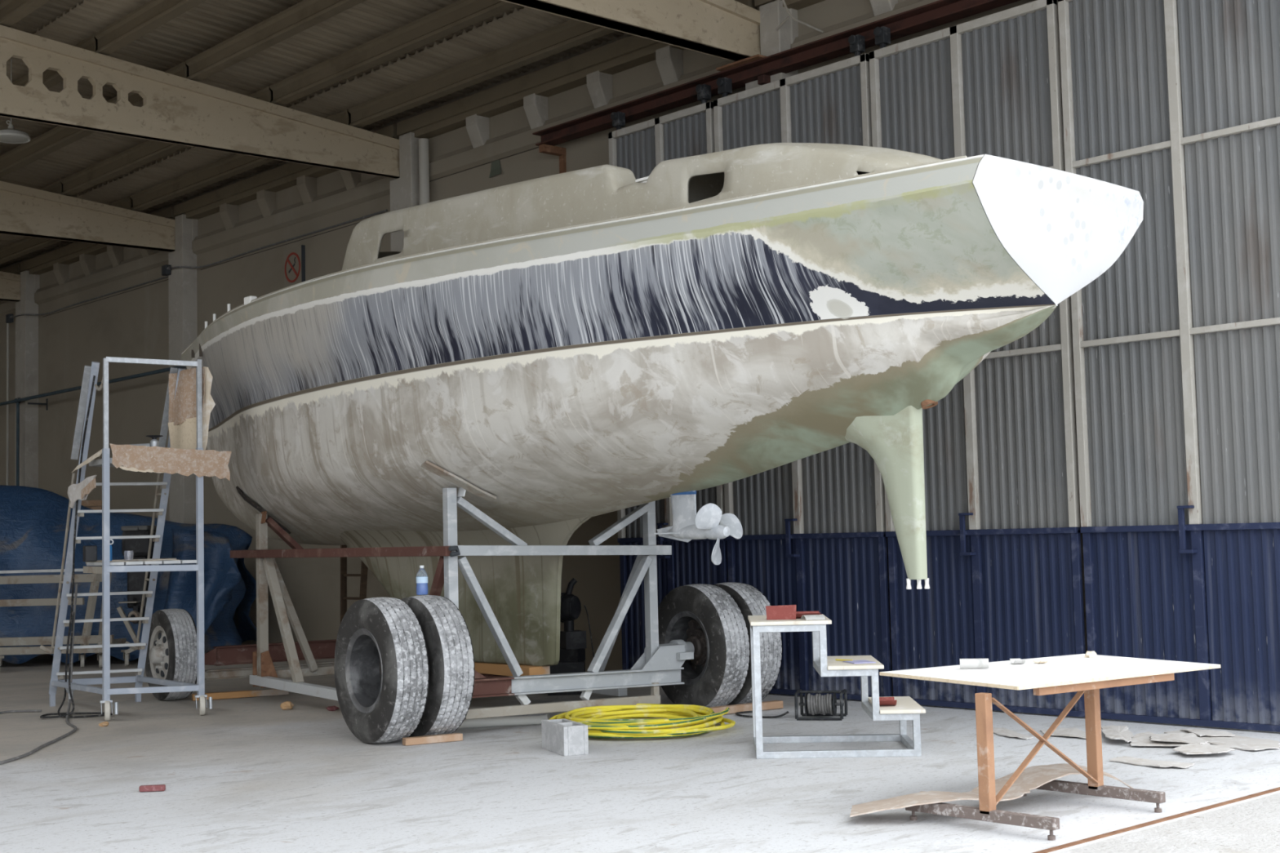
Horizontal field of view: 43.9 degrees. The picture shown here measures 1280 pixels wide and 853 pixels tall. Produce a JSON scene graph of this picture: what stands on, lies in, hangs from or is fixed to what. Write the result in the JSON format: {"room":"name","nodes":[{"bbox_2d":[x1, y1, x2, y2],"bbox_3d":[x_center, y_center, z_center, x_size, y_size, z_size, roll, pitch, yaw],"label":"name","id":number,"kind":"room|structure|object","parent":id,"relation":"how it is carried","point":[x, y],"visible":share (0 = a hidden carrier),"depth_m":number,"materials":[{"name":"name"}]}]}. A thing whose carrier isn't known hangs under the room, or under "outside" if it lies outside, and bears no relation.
{"room":"boat repair workshop","nodes":[
{"label":"boat repair workshop","id":0,"kind":"room"},
{"bbox_2d":[118,525,156,623],"bbox_3d":[-6.229,1.840,19.781,0.365,1.210,0.560,-1,-4,0],"label":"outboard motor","id":1,"kind":"object","parent":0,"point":[135,580],"visible":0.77,"depth_m":19.66,"materials":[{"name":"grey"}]},
{"bbox_2d":[0,0,624,268],"bbox_3d":[-12.223,-4.447,15.237,21.000,1.117,30.695,2,-5,-42],"label":"ceiling","id":2,"kind":"structure","parent":0,"point":[210,23],"depth_m":17.80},
{"bbox_2d":[0,58,31,143],"bbox_3d":[-7.201,-3.748,18.207,0.420,0.932,0.420,2,-5,-42],"label":"lamp","id":3,"kind":"object","parent":2,"relation":"hanging from","point":[11,135],"visible":0.99,"depth_m":18.13,"materials":[{"name":"grey"}]},
{"bbox_2d":[0,134,28,142],"bbox_3d":[-7.190,-3.288,18.175,0.370,0.008,0.370,2,-5,-42],"label":"diffuser","id":4,"kind":"object","parent":3,"relation":"attached to","point":[3,138],"depth_m":18.16,"materials":[{"name":"grey"}]},
{"bbox_2d":[0,0,1087,696],"bbox_3d":[-4.618,-0.310,21.816,0.670,6.760,30.100,2,-5,-42],"label":"wall","id":5,"kind":"structure","parent":0,"point":[135,324],"depth_m":21.87,"materials":[{"name":"concrete"}]},
{"bbox_2d":[0,263,20,275],"bbox_3d":[-13.057,-2.577,30.646,0.220,0.240,6.120,2,-5,-42],"label":"purlin","id":6,"kind":"structure","parent":5,"relation":"on","point":[15,268],"depth_m":28.48,"materials":[{"name":"concrete"}]},
{"bbox_2d":[53,262,68,284],"bbox_3d":[-9.915,-2.611,27.228,0.200,0.360,0.210,2,-5,-42],"label":"corbel","id":7,"kind":"object","parent":5,"relation":"attached to","point":[60,271],"visible":1,"depth_m":27.17,"materials":[{"name":"concrete"}]},
{"bbox_2d":[79,253,95,275],"bbox_3d":[-9.187,-2.684,26.433,0.200,0.360,0.210,2,-5,-42],"label":"corbel","id":8,"kind":"object","parent":5,"relation":"attached to","point":[87,262],"visible":1,"depth_m":26.37,"materials":[{"name":"concrete"}]},
{"bbox_2d":[12,275,168,317],"bbox_3d":[-9.117,-2.112,26.362,0.235,0.063,5.606,3,-6,-45],"label":"cable","id":9,"kind":"object","parent":5,"relation":"attached to","point":[165,277],"visible":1,"depth_m":26.29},
{"bbox_2d":[0,365,186,485],"bbox_3d":[-7.726,1.018,24.489,0.382,3.635,12.600,2,-5,-42],"label":"pipe","id":10,"kind":"object","parent":5,"relation":"attached to","point":[19,400],"visible":0.41,"depth_m":27.25,"materials":[{"name":"grey"}]},
{"bbox_2d":[6,323,8,485],"bbox_3d":[-11.229,0.604,28.223,0.040,4.950,0.040,2,-5,-42],"label":"conduit","id":11,"kind":"object","parent":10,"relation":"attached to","point":[7,324],"visible":0.65,"depth_m":28.28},
{"bbox_2d":[19,206,174,274],"bbox_3d":[-8.957,-2.989,26.163,0.220,0.240,5.900,2,-5,-42],"label":"purlin","id":12,"kind":"structure","parent":5,"relation":"on","point":[68,254],"depth_m":26.89,"materials":[{"name":"concrete"}]},
{"bbox_2d":[106,244,123,266],"bbox_3d":[-8.460,-2.757,25.638,0.200,0.360,0.210,2,-5,-42],"label":"corbel","id":13,"kind":"object","parent":5,"relation":"attached to","point":[115,253],"visible":0.72,"depth_m":25.58,"materials":[{"name":"concrete"}]},
{"bbox_2d":[219,202,238,229],"bbox_3d":[-5.908,-3.014,22.847,0.200,0.360,0.210,2,-5,-42],"label":"corbel","id":14,"kind":"object","parent":5,"relation":"attached to","point":[228,213],"visible":1,"depth_m":22.79,"materials":[{"name":"concrete"}]},
{"bbox_2d":[256,189,275,217],"bbox_3d":[-5.181,-3.087,22.052,0.200,0.360,0.210,2,-5,-42],"label":"corbel","id":15,"kind":"object","parent":5,"relation":"attached to","point":[266,200],"visible":1,"depth_m":21.99,"materials":[{"name":"concrete"}]},
{"bbox_2d":[170,208,387,269],"bbox_3d":[-5.013,-2.521,21.883,0.241,0.068,5.427,3,-6,-45],"label":"cable","id":16,"kind":"object","parent":5,"relation":"attached to","point":[386,210],"visible":1,"depth_m":21.73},
{"bbox_2d":[173,124,399,219],"bbox_3d":[-4.933,-3.394,21.764,0.220,0.240,5.890,2,-5,-42],"label":"purlin","id":17,"kind":"structure","parent":5,"relation":"on","point":[284,176],"depth_m":22.16,"materials":[{"name":"concrete"}]},
{"bbox_2d":[42,146,538,317],"bbox_3d":[-4.775,-2.628,21.682,0.012,0.263,17.000,2,-5,-42],"label":"joint","id":18,"kind":"object","parent":5,"relation":"attached to","point":[536,147],"visible":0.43,"depth_m":21.60,"materials":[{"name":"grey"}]},
{"bbox_2d":[488,160,501,177],"bbox_3d":[-1.654,-2.976,18.251,0.033,0.200,0.241,2,-5,-39],"label":"flap","id":19,"kind":"object","parent":18,"relation":"hanging from","point":[495,166],"visible":1,"depth_m":18.27,"materials":[{"name":"grey"}]},
{"bbox_2d":[284,244,305,288],"bbox_3d":[-4.683,-2.153,21.529,0.053,0.540,0.485,2,-5,-42],"label":"no smoking sign","id":20,"kind":"object","parent":5,"relation":"attached to","point":[294,257],"visible":0.98,"depth_m":21.48,"materials":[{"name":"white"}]},
{"bbox_2d":[296,174,316,204],"bbox_3d":[-4.454,-3.160,21.257,0.200,0.360,0.210,2,-5,-42],"label":"corbel","id":21,"kind":"object","parent":5,"relation":"attached to","point":[306,185],"visible":1,"depth_m":21.19,"materials":[{"name":"concrete"}]},
{"bbox_2d":[339,169,360,190],"bbox_3d":[-3.726,-3.233,20.462,0.200,0.360,0.210,2,-5,-42],"label":"corbel","id":22,"kind":"object","parent":5,"relation":"attached to","point":[350,179],"visible":0.53,"depth_m":20.41,"materials":[{"name":"concrete"}]},
{"bbox_2d":[418,137,430,204],"bbox_3d":[-2.525,-0.327,18.910,0.121,6.270,0.124,2,-5,-42],"label":"downpipe","id":23,"kind":"object","parent":5,"relation":"attached to","point":[424,149],"visible":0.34,"depth_m":19.05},
{"bbox_2d":[466,114,489,148],"bbox_3d":[-1.881,-3.419,18.445,0.200,0.360,0.210,2,-5,-42],"label":"corbel","id":24,"kind":"object","parent":5,"relation":"attached to","point":[477,126],"visible":1,"depth_m":18.38,"materials":[{"name":"paint"}]},
{"bbox_2d":[523,93,548,128],"bbox_3d":[-1.154,-3.492,17.650,0.200,0.360,0.210,2,-5,-42],"label":"corbel","id":25,"kind":"object","parent":5,"relation":"attached to","point":[535,106],"visible":1,"depth_m":17.59,"materials":[{"name":"paint"}]},
{"bbox_2d":[396,0,757,138],"bbox_3d":[-0.893,-3.800,17.346,0.220,0.240,5.950,2,-5,-42],"label":"purlin","id":26,"kind":"structure","parent":5,"relation":"on","point":[633,51],"depth_m":17.48,"materials":[{"name":"concrete"}]},
{"bbox_2d":[586,70,613,108],"bbox_3d":[-0.427,-3.565,16.855,0.200,0.360,0.210,2,-5,-42],"label":"corbel","id":27,"kind":"object","parent":5,"relation":"attached to","point":[599,84],"visible":1,"depth_m":16.79,"materials":[{"name":"paint"}]},
{"bbox_2d":[655,44,683,85],"bbox_3d":[0.300,-3.638,16.059,0.200,0.360,0.210,2,-5,-42],"label":"corbel","id":28,"kind":"object","parent":5,"relation":"attached to","point":[669,60],"visible":1,"depth_m":16.00,"materials":[{"name":"paint"}]},
{"bbox_2d":[754,0,825,10],"bbox_3d":[3.171,-4.208,12.903,0.220,0.240,5.960,2,-5,-42],"label":"purlin","id":29,"kind":"structure","parent":5,"relation":"on","point":[794,4],"depth_m":14.78,"materials":[{"name":"concrete"}]},
{"bbox_2d":[775,0,823,32],"bbox_3d":[1.391,-3.921,14.653,0.557,0.655,0.226,-1,-4,-9],"label":"wire","id":30,"kind":"object","parent":5,"relation":"attached to","point":[783,1],"visible":1,"depth_m":14.62,"materials":[{"name":"metal"}]},
{"bbox_2d":[869,0,897,16],"bbox_3d":[2.138,-3.823,14.050,0.200,0.360,0.210,2,-5,-42],"label":"corbel","id":31,"kind":"object","parent":5,"relation":"attached to","point":[878,6],"visible":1,"depth_m":14.02,"materials":[{"name":"paint"}]},
{"bbox_2d":[532,0,1279,732],"bbox_3d":[2.064,-0.585,13.738,0.485,5.838,9.070,2,-5,-42],"label":"door","id":32,"kind":"structure","parent":5,"relation":"in","point":[1174,103],"depth_m":11.51,"materials":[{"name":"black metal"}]},
{"bbox_2d":[608,84,728,670],"bbox_3d":[0.246,-0.365,15.465,0.135,5.728,1.470,2,-5,-42],"label":"door","id":33,"kind":"structure","parent":32,"relation":"hanging from","point":[638,148],"depth_m":15.50,"materials":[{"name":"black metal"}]},
{"bbox_2d":[713,34,892,700],"bbox_3d":[1.393,-0.480,14.211,0.135,5.728,1.855,2,-5,-42],"label":"door","id":34,"kind":"structure","parent":32,"relation":"hanging from","point":[813,539],"depth_m":14.04,"materials":[{"name":"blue metal"}]},
{"bbox_2d":[869,0,1085,717],"bbox_3d":[2.660,-0.607,12.825,0.135,5.728,1.830,2,-5,-42],"label":"door","id":35,"kind":"structure","parent":32,"relation":"hanging from","point":[1004,554],"depth_m":12.68,"materials":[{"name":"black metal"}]},
{"bbox_2d":[0,651,1279,852],"bbox_3d":[-12.149,2.839,14.775,20.500,0.120,30.300,2,-5,-42],"label":"floor","id":36,"kind":"structure","parent":0,"point":[247,775],"depth_m":9.44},
{"bbox_2d":[14,270,39,488],"bbox_3d":[-10.792,0.444,28.033,0.280,6.420,0.470,2,-5,-42],"label":"pillar","id":37,"kind":"structure","parent":36,"relation":"on","point":[26,326],"depth_m":27.95,"materials":[{"name":"paint"}]},
{"bbox_2d":[0,271,20,302],"bbox_3d":[-18.299,-3.192,21.705,19.800,1.371,0.260,2,-5,-42],"label":"beam","id":38,"kind":"structure","parent":37,"relation":"on","point":[10,283],"depth_m":28.07,"materials":[{"name":"concrete"}]},
{"bbox_2d":[40,180,62,194],"bbox_3d":[-10.271,-3.216,25.008,0.120,0.230,5.940,2,-5,-42],"label":"purlin","id":39,"kind":"structure","parent":38,"relation":"on","point":[56,187],"depth_m":22.95,"materials":[{"name":"concrete"}]},
{"bbox_2d":[0,195,132,264],"bbox_3d":[-9.497,-3.089,25.705,0.120,0.230,5.940,2,-5,-42],"label":"purlin","id":40,"kind":"structure","parent":38,"relation":"on","point":[27,245],"depth_m":26.37,"materials":[{"name":"concrete"}]},
{"bbox_2d":[0,583,78,764],"bbox_3d":[-4.717,1.863,12.535,0.438,1.159,4.452,-1,-4,-9],"label":"cable","id":41,"kind":"object","parent":36,"relation":"on","point":[74,730],"visible":0.91,"depth_m":13.07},
{"bbox_2d":[0,568,139,667],"bbox_3d":[-8.188,2.388,19.451,4.526,1.227,0.718,-1,-4,-3],"label":"rack","id":42,"kind":"object","parent":36,"relation":"on","point":[86,638],"visible":0.58,"depth_m":19.43,"materials":[{"name":"metal"}]},
{"bbox_2d":[39,356,212,721],"bbox_3d":[-4.683,1.008,14.414,0.898,3.112,2.089,2,-5,-37],"label":"platform","id":43,"kind":"object","parent":36,"relation":"on","point":[108,566],"visible":0.97,"depth_m":14.05,"materials":[{"name":"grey metal"}]},
{"bbox_2d":[40,375,112,718],"bbox_3d":[-5.146,1.071,14.168,0.548,2.968,1.153,2,-5,-42],"label":"power cord","id":44,"kind":"object","parent":43,"relation":"hanging from","point":[72,613],"visible":0.94,"depth_m":14.17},
{"bbox_2d":[67,475,97,508],"bbox_3d":[-4.928,0.581,14.045,0.032,0.266,0.831,1,-5,-35],"label":"cardboard sheet","id":45,"kind":"object","parent":43,"relation":"attached to","point":[74,494],"visible":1,"depth_m":14.15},
{"bbox_2d":[80,478,96,499],"bbox_3d":[-4.802,0.545,13.838,0.006,0.174,0.413,1,-5,-36],"label":"cardboard sheet","id":46,"kind":"object","parent":45,"relation":"attached to","point":[91,486],"visible":1,"depth_m":13.82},
{"bbox_2d":[71,448,102,472],"bbox_3d":[-4.835,0.294,13.925,0.037,0.186,0.678,2,-5,-40],"label":"cardboard sheet","id":47,"kind":"object","parent":43,"relation":"attached to","point":[98,454],"visible":1,"depth_m":13.89,"materials":[{"name":"cardboard"}]},
{"bbox_2d":[83,545,97,561],"bbox_3d":[-4.819,1.114,13.928,0.116,0.140,0.077,0,-4,-20],"label":"box","id":48,"kind":"object","parent":43,"relation":"on","point":[90,553],"visible":1,"depth_m":13.89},
{"bbox_2d":[80,500,102,510],"bbox_3d":[-8.713,2.236,24.138,1.270,2.205,0.160,-1,-4,0],"label":"plank","id":49,"kind":"object","parent":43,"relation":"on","point":[88,504],"visible":0.03,"depth_m":24.13,"materials":[{"name":"brown wood"}]},
{"bbox_2d":[129,435,163,446],"bbox_3d":[-4.374,0.147,13.920,0.385,0.134,0.149,0,-4,-20],"label":"grinder","id":50,"kind":"object","parent":43,"relation":"on","point":[153,442],"visible":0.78,"depth_m":13.93,"materials":[{"name":"grey metal"}]},
{"bbox_2d":[109,443,231,481],"bbox_3d":[-4.071,0.313,13.812,1.019,0.337,0.006,0,-4,-20],"label":"cardboard sheet","id":51,"kind":"object","parent":43,"relation":"attached to","point":[208,463],"visible":1,"depth_m":13.82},
{"bbox_2d":[168,417,196,449],"bbox_3d":[-4.057,0.147,14.159,0.500,0.441,0.040,-5,-5,43],"label":"cardboard sheet","id":52,"kind":"object","parent":43,"relation":"attached to","point":[184,435],"visible":0.62,"depth_m":14.14,"materials":[{"name":"beige cardboard"}]},
{"bbox_2d":[168,366,204,425],"bbox_3d":[-4.051,-0.266,14.165,0.582,0.493,0.042,-5,-5,41],"label":"cardboard sheet","id":53,"kind":"object","parent":43,"relation":"attached to","point":[183,406],"visible":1,"depth_m":14.15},
{"bbox_2d":[202,366,215,450],"bbox_3d":[-3.814,-0.102,14.016,0.147,0.858,0.018,-1,-4,0],"label":"cardboard sheet","id":54,"kind":"object","parent":43,"relation":"attached to","point":[209,403],"visible":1,"depth_m":14.02,"materials":[{"name":"cardboard"}]},
{"bbox_2d":[0,484,256,663],"bbox_3d":[-8.817,1.897,21.235,7.282,2.408,2.524,-1,-4,0],"label":"tarpaulin","id":55,"kind":"object","parent":36,"relation":"on","point":[33,520],"visible":0.59,"depth_m":20.61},
{"bbox_2d":[164,528,241,634],"bbox_3d":[-5.528,2.075,20.024,1.031,1.600,0.523,-1,-4,-3],"label":"tarpaulin","id":56,"kind":"object","parent":55,"relation":"hanging from","point":[222,575],"visible":0.73,"depth_m":20.03,"materials":[{"name":"blue"}]},
{"bbox_2d":[138,784,165,791],"bbox_3d":[-2.917,2.165,9.513,0.150,0.035,0.045,-1,-4,-6],"label":"scrap","id":57,"kind":"object","parent":36,"relation":"on","point":[157,788],"visible":1,"depth_m":9.49,"materials":[{"name":"red stone"}]},
{"bbox_2d":[168,213,198,524],"bbox_3d":[-6.765,0.040,23.630,0.280,6.420,0.470,2,-5,-42],"label":"pillar","id":58,"kind":"structure","parent":36,"relation":"on","point":[182,282],"depth_m":23.59,"materials":[{"name":"paint"}]},
{"bbox_2d":[0,180,175,252],"bbox_3d":[-14.272,-3.597,17.302,19.800,1.371,0.260,2,-5,-42],"label":"beam","id":59,"kind":"structure","parent":58,"relation":"on","point":[28,211],"depth_m":22.79,"materials":[{"name":"concrete"}]},
{"bbox_2d":[12,34,97,88],"bbox_3d":[-7.797,-3.876,19.216,0.120,0.230,5.930,2,-5,-42],"label":"purlin","id":60,"kind":"structure","parent":59,"relation":"on","point":[51,78],"depth_m":17.85,"materials":[{"name":"concrete"}]},
{"bbox_2d":[161,264,171,275],"bbox_3d":[-7.069,-2.343,23.789,0.090,0.150,0.230,2,-5,-42],"label":"junction box","id":61,"kind":"object","parent":58,"relation":"attached to","point":[166,269],"visible":1,"depth_m":23.76,"materials":[{"name":"grey"}]},
{"bbox_2d":[191,688,288,701],"bbox_3d":[-3.832,2.571,15.261,0.908,0.060,0.080,0,-4,-26],"label":"plank","id":62,"kind":"object","parent":36,"relation":"on","point":[265,692],"visible":0.77,"depth_m":15.23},
{"bbox_2d":[340,545,368,623],"bbox_3d":[-3.433,2.054,19.168,0.364,1.650,1.202,-1,-4,-9],"label":"wooden ladder","id":63,"kind":"object","parent":36,"relation":"on","point":[363,582],"visible":0.35,"depth_m":19.20,"materials":[{"name":"brown wood"}]},
{"bbox_2d":[390,132,420,251],"bbox_3d":[-2.745,-0.364,19.235,0.280,6.420,0.470,2,-5,-42],"label":"pillar","id":64,"kind":"structure","parent":36,"relation":"on","point":[405,189],"depth_m":19.26,"materials":[{"name":"paint"}]},
{"bbox_2d":[0,24,399,178],"bbox_3d":[-10.224,-4.004,12.876,19.800,1.371,0.175,2,-5,-42],"label":"beam","id":65,"kind":"structure","parent":64,"relation":"on","point":[175,109],"depth_m":17.42,"materials":[{"name":"concrete"}]},
{"bbox_2d":[0,61,188,177],"bbox_3d":[-7.022,-3.748,19.913,0.120,0.230,5.930,2,-5,-42],"label":"purlin","id":66,"kind":"structure","parent":65,"relation":"on","point":[60,136],"depth_m":20.54,"materials":[{"name":"concrete"}]},
{"bbox_2d":[60,86,272,195],"bbox_3d":[-6.248,-3.621,20.609,0.120,0.230,5.930,2,-5,-42],"label":"purlin","id":67,"kind":"structure","parent":65,"relation":"on","point":[148,151],"depth_m":21.32,"materials":[{"name":"concrete"}]},
{"bbox_2d":[130,109,351,211],"bbox_3d":[-5.473,-3.493,21.306,0.120,0.230,5.930,2,-5,-42],"label":"purlin","id":68,"kind":"structure","parent":65,"relation":"on","point":[234,164],"depth_m":21.88,"materials":[{"name":"concrete"}]},
{"bbox_2d":[186,0,365,81],"bbox_3d":[-2.982,-4.154,15.495,0.120,0.230,5.990,2,-5,-42],"label":"purlin","id":69,"kind":"structure","parent":65,"relation":"on","point":[305,14],"depth_m":16.42,"materials":[{"name":"concrete"}]},
{"bbox_2d":[270,0,517,105],"bbox_3d":[-2.208,-4.027,16.192,0.120,0.230,5.990,2,-5,-42],"label":"purlin","id":70,"kind":"structure","parent":65,"relation":"on","point":[460,15],"depth_m":16.61,"materials":[{"name":"concrete"}]},
{"bbox_2d":[348,18,616,128],"bbox_3d":[-1.433,-3.899,16.889,0.120,0.230,5.990,2,-5,-42],"label":"purlin","id":71,"kind":"structure","parent":65,"relation":"on","point":[572,33],"depth_m":17.19,"materials":[{"name":"concrete"}]},
{"bbox_2d":[402,733,462,746],"bbox_3d":[-1.496,2.258,11.477,0.442,0.050,0.070,1,-5,-29],"label":"chock","id":72,"kind":"object","parent":36,"relation":"on","point":[415,740],"visible":1,"depth_m":11.44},
{"bbox_2d":[145,460,782,743],"bbox_3d":[-1.859,1.470,14.354,3.648,2.059,5.436,1,-5,-35],"label":"trailer","id":73,"kind":"object","parent":36,"relation":"on","point":[404,668],"visible":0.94,"depth_m":12.68,"materials":[{"name":"grey metal"}]},
{"bbox_2d":[416,565,427,595],"bbox_3d":[-1.631,1.150,11.897,0.089,0.218,0.089,2,-5,-42],"label":"water bottle","id":74,"kind":"object","parent":73,"relation":"on","point":[421,575],"visible":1,"depth_m":11.86,"materials":[{"name":"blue plastic"}]},
{"bbox_2d":[474,662,550,676],"bbox_3d":[-1.325,2.014,13.327,0.200,0.085,1.726,2,-5,-38],"label":"plank","id":75,"kind":"object","parent":73,"relation":"on","point":[501,669],"visible":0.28,"depth_m":12.87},
{"bbox_2d":[181,142,1143,666],"bbox_3d":[-1.230,0.077,13.279,3.392,3.761,11.204,2,-5,-42],"label":"sailboat","id":76,"kind":"object","parent":73,"relation":"on","point":[572,348],"visible":0.96,"depth_m":10.59,"materials":[{"name":"laminate"}]},
{"bbox_2d":[457,714,550,728],"bbox_3d":[-1.168,2.298,12.371,0.959,0.084,0.129,0,-4,-14],"label":"plank","id":77,"kind":"object","parent":36,"relation":"on","point":[526,720],"visible":0.72,"depth_m":12.39,"materials":[{"name":"grey wood"}]},
{"bbox_2d":[541,718,588,756],"bbox_3d":[-0.515,2.121,10.858,0.175,0.195,0.460,0,-4,-22],"label":"concrete block","id":78,"kind":"object","parent":36,"relation":"on","point":[564,737],"visible":1,"depth_m":10.68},
{"bbox_2d":[547,577,586,695],"bbox_3d":[-0.685,1.964,14.939,0.364,1.079,0.320,-1,-4,0],"label":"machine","id":79,"kind":"object","parent":36,"relation":"on","point":[572,642],"visible":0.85,"depth_m":14.84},
{"bbox_2d":[548,703,735,738],"bbox_3d":[0.010,2.205,11.945,1.437,0.147,1.462,2,-5,-42],"label":"garden hose","id":80,"kind":"object","parent":36,"relation":"on","point":[610,722],"visible":0.87,"depth_m":11.54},
{"bbox_2d":[709,700,782,714],"bbox_3d":[0.694,2.292,12.852,1.149,0.060,0.080,1,-5,-35],"label":"plank","id":81,"kind":"object","parent":36,"relation":"on","point":[774,704],"visible":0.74,"depth_m":12.93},
{"bbox_2d":[735,711,788,718],"bbox_3d":[0.941,2.276,12.630,0.260,0.056,0.505,1,-4,-27],"label":"cable","id":82,"kind":"object","parent":36,"relation":"on","point":[738,713],"visible":0.91,"depth_m":12.54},
{"bbox_2d":[745,0,798,89],"bbox_3d":[1.315,-0.773,14.795,0.280,6.420,0.470,2,-5,-42],"label":"pillar","id":83,"kind":"structure","parent":36,"relation":"on","point":[772,41],"depth_m":14.83,"materials":[{"name":"paint"}]},
{"bbox_2d":[501,0,760,61],"bbox_3d":[-6.192,-4.409,8.467,19.800,1.371,0.260,2,-5,-42],"label":"beam","id":84,"kind":"structure","parent":83,"relation":"on","point":[727,29],"depth_m":14.29,"materials":[{"name":"concrete"}]},
{"bbox_2d":[0,0,49,26],"bbox_3d":[-4.532,-4.410,14.102,0.120,0.230,5.990,2,-5,-42],"label":"purlin","id":85,"kind":"structure","parent":84,"relation":"on","point":[11,11],"depth_m":15.97,"materials":[{"name":"concrete"}]},
{"bbox_2d":[94,0,205,55],"bbox_3d":[-3.757,-4.282,14.799,0.120,0.230,5.990,2,-5,-42],"label":"purlin","id":86,"kind":"structure","parent":84,"relation":"on","point":[153,14],"depth_m":16.23,"materials":[{"name":"concrete"}]},
{"bbox_2d":[794,688,848,720],"bbox_3d":[1.415,2.168,12.406,0.374,0.218,0.309,-2,-4,14],"label":"cable reel","id":87,"kind":"object","parent":36,"relation":"on","point":[817,705],"visible":1,"depth_m":12.35,"materials":[{"name":"black metal"}]},
{"bbox_2d":[747,613,925,759],"bbox_3d":[1.296,1.718,10.650,1.117,0.880,0.842,-2,-4,4],"label":"step platform","id":88,"kind":"object","parent":36,"relation":"on","point":[906,708],"visible":0.97,"depth_m":10.28,"materials":[{"name":"metal"}]},
{"bbox_2d":[765,604,795,619],"bbox_3d":[0.935,1.229,10.526,0.208,0.095,0.099,-2,-4,10],"label":"sandpaper","id":89,"kind":"object","parent":88,"relation":"on","point":[788,611],"visible":1,"depth_m":10.48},
{"bbox_2d":[800,614,825,620],"bbox_3d":[1.134,1.250,10.421,0.130,0.029,0.148,-1,-4,-8],"label":"sandpaper","id":90,"kind":"object","parent":88,"relation":"on","point":[809,617],"visible":1,"depth_m":10.37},
{"bbox_2d":[879,697,897,705],"bbox_3d":[1.623,1.815,10.471,0.120,0.044,0.198,-2,-4,4],"label":"sandpaper","id":91,"kind":"object","parent":88,"relation":"on","point":[882,700],"visible":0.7,"depth_m":10.41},
{"bbox_2d":[992,728,1033,739],"bbox_3d":[2.587,2.149,11.124,0.166,0.016,0.576,-1,-4,-10],"label":"cardboard sheet","id":92,"kind":"object","parent":36,"relation":"on","point":[1000,731],"visible":0.89,"depth_m":11.13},
{"bbox_2d":[879,653,1220,840],"bbox_3d":[2.181,1.629,8.389,1.826,0.702,1.251,2,-5,-42],"label":"work table","id":93,"kind":"object","parent":36,"relation":"on","point":[1081,674],"visible":0.88,"depth_m":8.03,"materials":[{"name":"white wood"}]},
{"bbox_2d":[849,765,1087,817],"bbox_3d":[1.690,1.871,8.138,1.444,0.120,0.456,0,-4,-23],"label":"cardboard sheet","id":94,"kind":"object","parent":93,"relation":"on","point":[1033,777],"visible":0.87,"depth_m":8.12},
{"bbox_2d":[960,658,988,668],"bbox_3d":[1.780,1.262,8.467,0.150,0.051,0.050,-2,-4,9],"label":"roll","id":95,"kind":"object","parent":93,"relation":"on","point":[964,663],"visible":1,"depth_m":8.45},
{"bbox_2d":[1040,728,1085,738],"bbox_3d":[2.986,2.131,11.021,0.332,0.016,0.566,0,-4,-13],"label":"cardboard sheet","id":96,"kind":"object","parent":36,"relation":"on","point":[1073,732],"visible":0.59,"depth_m":11.08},
{"bbox_2d":[1047,764,1133,788],"bbox_3d":[2.402,1.905,8.589,0.549,0.144,0.176,-2,-4,4],"label":"cardboard sheet","id":97,"kind":"object","parent":36,"relation":"on","point":[1085,768],"visible":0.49,"depth_m":8.59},
{"bbox_2d":[1109,755,1194,768],"bbox_3d":[3.086,2.031,9.609,0.265,0.016,0.511,2,-5,-42],"label":"cardboard sheet","id":98,"kind":"object","parent":36,"relation":"on","point":[1130,760],"visible":1,"depth_m":9.60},
{"bbox_2d":[1032,786,1279,852],"bbox_3d":[-2.048,1.755,3.585,19.900,0.016,0.035,2,-5,-42],"label":"rail","id":99,"kind":"object","parent":36,"relation":"on","point":[1178,815],"depth_m":7.71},
{"bbox_2d":[1129,731,1209,746],"bbox_3d":[3.378,2.077,10.521,0.464,0.016,0.666,0,-4,-19],"label":"cardboard sheet","id":100,"kind":"object","parent":36,"relation":"on","point":[1140,739],"visible":0.61,"depth_m":10.42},
{"bbox_2d":[1101,725,1133,742],"bbox_3d":[3.238,2.079,10.764,0.192,0.016,0.792,-2,-4,13],"label":"cardboard sheet","id":101,"kind":"object","parent":100,"relation":"on","point":[1113,732],"visible":0.99,"depth_m":10.81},
{"bbox_2d":[1150,733,1208,744],"bbox_3d":[3.511,2.049,10.422,0.347,0.016,0.502,-2,-4,5],"label":"cardboard sheet","id":102,"kind":"object","parent":100,"relation":"on","point":[1189,738],"visible":1,"depth_m":10.45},
{"bbox_2d":[1172,743,1234,754],"bbox_3d":[3.544,2.026,9.993,0.474,0.016,0.360,2,-5,-42],"label":"cardboard sheet","id":103,"kind":"object","parent":36,"relation":"on","point":[1189,748],"visible":1,"depth_m":9.97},
{"bbox_2d":[1164,730,1279,750],"bbox_3d":[3.935,2.075,10.544,0.449,0.016,1.030,-1,-4,-12],"label":"cardboard sheet","id":104,"kind":"object","parent":36,"relation":"on","point":[1238,742],"visible":0.76,"depth_m":10.40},
{"bbox_2d":[1179,728,1235,736],"bbox_3d":[3.862,2.077,10.810,0.255,0.016,0.357,-1,-4,-2],"label":"cardboard sheet","id":105,"kind":"object","parent":104,"relation":"on","point":[1198,732],"visible":0.99,"depth_m":10.75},
{"label":"outside","id":106,"kind":"structure","parent":0,"visible":0},
{"bbox_2d":[1057,792,1279,852],"bbox_3d":[15.655,0.210,-13.478,85.000,0.146,49.100,2,-5,-42],"label":"ground","id":107,"kind":"structure","parent":106,"point":[1253,826],"depth_m":7.42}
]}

